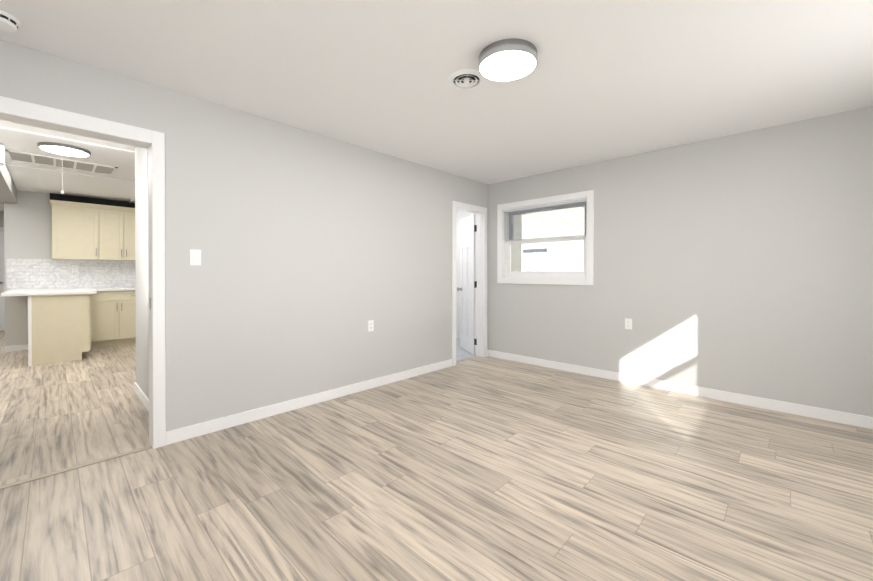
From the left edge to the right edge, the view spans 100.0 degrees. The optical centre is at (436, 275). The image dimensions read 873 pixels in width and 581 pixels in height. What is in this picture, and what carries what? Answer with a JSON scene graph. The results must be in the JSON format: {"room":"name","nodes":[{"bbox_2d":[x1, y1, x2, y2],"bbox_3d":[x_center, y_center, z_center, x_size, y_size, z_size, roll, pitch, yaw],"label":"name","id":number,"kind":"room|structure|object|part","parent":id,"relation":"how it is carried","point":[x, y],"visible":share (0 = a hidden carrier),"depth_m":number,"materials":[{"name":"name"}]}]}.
{"room":"empty bedroom","nodes":[
{"label":"empty bedroom","id":0,"kind":"room"},
{"bbox_2d":[0,211,3,226],"bbox_3d":[-8.675,-0.083,7.763,0.120,2.440,6.920,0,0,44],"label":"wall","id":1,"kind":"structure","parent":0,"point":[1,219],"depth_m":7.47,"materials":[{"name":"grey paint"}]},
{"bbox_2d":[0,231,4,330],"bbox_3d":[-9.166,0.112,7.196,0.095,2.040,0.910,0,0,44],"label":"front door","id":2,"kind":"structure","parent":1,"relation":"in","point":[2,313],"depth_m":7.50,"materials":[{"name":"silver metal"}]},
{"bbox_2d":[4,190,62,345],"bbox_3d":[-5.244,-0.078,6.793,0.120,2.440,3.580,0,0,44],"label":"wall","id":3,"kind":"structure","parent":0,"point":[28,225],"depth_m":5.59,"materials":[{"name":"grey paint"}]},
{"bbox_2d":[5,344,27,351],"bbox_3d":[-6.336,1.103,5.561,0.012,0.090,0.280,0,0,44],"label":"baseboard","id":4,"kind":"structure","parent":3,"relation":"attached to","point":[16,347],"depth_m":5.54,"materials":[{"name":"white wood"}]},
{"bbox_2d":[6,258,134,289],"bbox_3d":[-5.276,-0.025,6.665,0.010,0.465,3.310,0,0,44],"label":"backsplash","id":5,"kind":"structure","parent":3,"relation":"attached to","point":[40,274],"depth_m":5.92,"materials":[{"name":"tile"}]},
{"bbox_2d":[72,265,77,271],"bbox_3d":[-5.909,-0.104,5.990,0.008,0.114,0.070,0,0,44],"label":"outlet","id":6,"kind":"object","parent":5,"relation":"attached to","point":[74,268],"visible":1,"depth_m":5.99,"materials":[{"name":"white plastic"}]},
{"bbox_2d":[50,197,101,259],"bbox_3d":[-5.802,-0.703,5.883,0.323,0.900,0.537,0,0,44],"label":"upper cabinet","id":7,"kind":"object","parent":3,"relation":"attached to","point":[86,228],"depth_m":5.79,"materials":[{"name":"beige wood"}]},
{"bbox_2d":[98,205,134,260],"bbox_3d":[-5.401,-0.705,6.303,0.323,0.900,0.625,0,0,44],"label":"upper cabinet","id":8,"kind":"object","parent":3,"relation":"attached to","point":[118,221],"depth_m":6.15,"materials":[{"name":"beige wood"}]},
{"bbox_2d":[135,146,148,398],"bbox_3d":[-2.422,-0.061,3.183,1.510,2.440,0.120,0,0,44],"label":"wall","id":9,"kind":"structure","parent":0,"point":[141,268],"depth_m":3.39,"materials":[{"name":"grey paint"}]},
{"bbox_2d":[134,382,148,410],"bbox_3d":[-2.474,1.114,3.147,1.492,0.090,0.012,0,0,44],"label":"baseboard","id":10,"kind":"structure","parent":9,"relation":"attached to","point":[141,395],"depth_m":3.36,"materials":[{"name":"white wood"}]},
{"bbox_2d":[0,39,521,431],"bbox_3d":[-1.798,-0.059,2.656,0.120,2.440,9.040,0,0,44],"label":"wall","id":11,"kind":"structure","parent":0,"point":[318,252],"depth_m":3.05,"materials":[{"name":"grey paint"}]},
{"bbox_2d":[0,96,165,448],"bbox_3d":[-2.278,0.099,2.154,0.156,2.130,1.090,0,0,44],"label":"trim","id":12,"kind":"structure","parent":11,"relation":"attached to","point":[41,116],"depth_m":2.46,"materials":[{"name":"white wood"}]},
{"bbox_2d":[190,249,200,264],"bbox_3d":[-1.730,-0.129,2.632,0.012,0.114,0.070,0,0,44],"label":"rocker light switch","id":13,"kind":"object","parent":11,"relation":"attached to","point":[195,257],"visible":1,"depth_m":2.63,"materials":[{"name":"white plastic"}]},
{"bbox_2d":[166,359,451,444],"bbox_3d":[-0.828,1.112,3.581,0.012,0.090,2.970,0,0,44],"label":"baseboard","id":14,"kind":"structure","parent":11,"relation":"attached to","point":[192,431],"depth_m":3.12,"materials":[{"name":"white wood"}]},
{"bbox_2d":[368,320,373,331],"bbox_3d":[-0.670,0.516,3.746,0.008,0.114,0.070,0,0,44],"label":"outlet","id":15,"kind":"object","parent":11,"relation":"attached to","point":[370,325],"visible":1,"depth_m":3.74,"materials":[{"name":"white plastic"}]},
{"bbox_2d":[457,215,476,354],"bbox_3d":[0.488,0.133,5.521,0.541,2.005,0.368,0,0,44],"label":"bathroom door","id":16,"kind":"structure","parent":11,"relation":"in","point":[467,289],"depth_m":5.44,"materials":[{"name":"white wood"}]},
{"bbox_3d":[0.554,0.139,5.227,0.040,1.714,0.014,0,0,44],"label":"bathroom door hinges","id":17,"kind":"part","parent":16,"relation":"part of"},
{"bbox_2d":[452,201,486,365],"bbox_3d":[0.406,0.100,4.963,0.156,2.100,0.740,0,0,44],"label":"door frame","id":18,"kind":"structure","parent":11,"relation":"attached to","point":[481,278],"depth_m":5.14,"materials":[{"name":"white wood"}]},
{"bbox_2d":[0,330,872,580],"bbox_3d":[-3.385,1.184,4.178,12.730,0.060,9.040,0,0,44],"label":"floor","id":19,"kind":"structure","parent":0,"point":[478,468],"depth_m":2.02,"materials":[{"name":"laminate"}]},
{"bbox_2d":[29,295,92,365],"bbox_3d":[-5.293,0.702,5.161,0.810,0.896,0.568,0,0,44],"label":"base cabinet","id":20,"kind":"object","parent":19,"relation":"on","point":[68,324],"depth_m":4.86,"materials":[{"name":"beige wood"}]},
{"bbox_2d":[1,287,134,294],"bbox_3d":[-4.720,0.229,6.163,1.489,0.040,3.270,0,0,44],"label":"countertop","id":21,"kind":"structure","parent":20,"relation":"on","point":[113,290],"depth_m":5.19,"materials":[{"name":"white stone"}]},
{"bbox_2d":[0,446,151,489],"bbox_3d":[-2.255,1.161,2.137,0.040,0.006,0.950,0,0,44],"label":"threshold strip","id":22,"kind":"object","parent":19,"relation":"on","point":[68,469],"visible":1,"depth_m":2.20,"materials":[{"name":"beige wood"}]},
{"bbox_2d":[93,291,135,347],"bbox_3d":[-5.360,0.697,6.154,0.598,0.896,0.730,0,0,44],"label":"base cabinet","id":23,"kind":"object","parent":19,"relation":"on","point":[114,316],"depth_m":5.91,"materials":[{"name":"beige wood"}]},
{"bbox_2d":[0,0,872,211],"bbox_3d":[-3.385,-1.326,4.166,12.730,0.080,9.040,0,0,44],"label":"ceiling","id":24,"kind":"structure","parent":0,"point":[604,80],"depth_m":2.26,"materials":[{"name":"white paint"}]},
{"bbox_2d":[0,163,16,203],"bbox_3d":[-4.570,-1.179,3.709,5.350,0.210,0.200,0,0,44],"label":"beam","id":25,"kind":"structure","parent":24,"relation":"attached to","point":[8,191],"depth_m":4.68,"materials":[{"name":"grey paint"}]},
{"bbox_2d":[0,144,4,164],"bbox_3d":[-4.254,-1.181,3.576,0.110,0.185,0.045,0,0,44],"label":"door chime","id":26,"kind":"object","parent":25,"relation":"attached to","point":[2,154],"visible":1,"depth_m":3.55,"materials":[{"name":"white plastic"}]},
{"bbox_2d":[0,10,19,31],"bbox_3d":[-2.154,-1.252,1.800,0.144,0.046,0.144,0,0,44],"label":"smoke detector","id":27,"kind":"object","parent":24,"relation":"attached to","point":[9,23],"visible":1,"depth_m":1.80,"materials":[{"name":"white plastic"}]},
{"bbox_2d":[5,149,117,175],"bbox_3d":[-4.266,-1.280,4.207,0.480,0.012,0.880,0,0,44],"label":"ceiling vent","id":28,"kind":"object","parent":24,"relation":"attached to","point":[25,157],"visible":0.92,"depth_m":4.16,"materials":[{"name":"white metal"}]},
{"bbox_2d":[37,142,90,156],"bbox_3d":[-3.760,-1.260,3.709,0.380,0.048,0.380,0,0,44],"label":"kitchen ceiling light","id":29,"kind":"object","parent":24,"relation":"attached to","point":[63,149],"visible":1,"depth_m":3.64,"materials":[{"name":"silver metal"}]},
{"bbox_2d":[0,126,134,202],"bbox_3d":[-3.307,-1.280,4.943,5.230,0.018,3.330,0,0,44],"label":"batten","id":30,"kind":"object","parent":24,"relation":"attached to","point":[53,138],"visible":0.13,"depth_m":3.67,"materials":[{"name":"white wood"}]},
{"bbox_2d":[447,69,485,89],"bbox_3d":[0.195,-1.264,2.391,0.248,0.026,0.248,0,0,44],"label":"ceiling vent","id":31,"kind":"object","parent":24,"relation":"in","point":[465,79],"visible":1,"depth_m":2.38,"materials":[{"name":"white plastic"}]},
{"bbox_2d":[479,38,536,81],"bbox_3d":[0.415,-1.241,2.139,0.334,0.071,0.334,0,0,44],"label":"flush ceiling light","id":32,"kind":"object","parent":24,"relation":"attached to","point":[508,60],"visible":1,"depth_m":2.07,"materials":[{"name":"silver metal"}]},
{"bbox_2d":[456,338,475,360],"bbox_3d":[-0.172,1.144,5.810,1.880,0.004,2.000,0,0,44],"label":"floor","id":33,"kind":"structure","parent":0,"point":[461,353],"depth_m":5.37,"materials":[{"name":"white tile"}]},
{"bbox_2d":[456,210,475,337],"bbox_3d":[0.517,-0.077,6.612,2.000,2.440,0.120,0,0,44],"label":"wall","id":34,"kind":"structure","parent":0,"point":[460,215],"depth_m":6.64,"materials":[{"name":"white paint"}]},
{"bbox_2d":[488,106,872,416],"bbox_3d":[2.267,-0.064,3.847,4.110,2.440,0.140,0,0,44],"label":"wall","id":35,"kind":"structure","parent":0,"point":[740,263],"depth_m":3.37,"materials":[{"name":"grey paint"}]},
{"bbox_2d":[497,190,593,284],"bbox_3d":[1.344,-0.433,4.660,1.310,1.090,0.078,0,0,44],"label":"window frame","id":36,"kind":"structure","parent":35,"relation":"attached to","point":[588,196],"depth_m":4.53,"materials":[{"name":"white wood"}]},
{"bbox_2d":[506,202,585,277],"bbox_3d":[1.398,-0.433,4.717,1.160,0.940,0.080,0,0,44],"label":"window","id":37,"kind":"structure","parent":35,"relation":"in","point":[571,274],"depth_m":4.69,"materials":[{"name":"plastic"}]},
{"bbox_2d":[504,199,585,283],"bbox_3d":[1.333,-0.396,4.649,1.128,0.989,0.072,0,0,44],"label":"window blinds","id":38,"kind":"object","parent":37,"relation":"attached to","point":[523,236],"visible":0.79,"depth_m":4.61,"materials":[{"name":"white plastic"}]},
{"bbox_2d":[625,318,631,328],"bbox_3d":[2.065,0.522,3.940,0.070,0.114,0.008,0,0,44],"label":"outlet","id":39,"kind":"object","parent":35,"relation":"attached to","point":[628,323],"visible":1,"depth_m":3.94,"materials":[{"name":"white plastic"}]},
{"bbox_2d":[487,350,872,428],"bbox_3d":[2.154,1.111,3.843,3.960,0.090,0.030,0,0,44],"label":"baseboard","id":40,"kind":"structure","parent":35,"relation":"attached to","point":[781,406],"depth_m":3.45,"materials":[{"name":"white wood"}]},
{"label":"outside","id":41,"kind":"structure","parent":0,"visible":0},
{"bbox_3d":[0.733,1.624,5.225,60.000,0.050,60.000,0,0,44],"label":"ground","id":42,"kind":"structure","parent":41,"visible":0},
{"bbox_2d":[522,207,583,271],"bbox_3d":[7.766,-0.359,6.965,12.650,3.900,6.550,0,0,44],"label":"neighbor house","id":43,"kind":"structure","parent":42,"relation":"on","point":[558,247],"depth_m":7.92,"materials":[{"name":"beige"}]}
]}

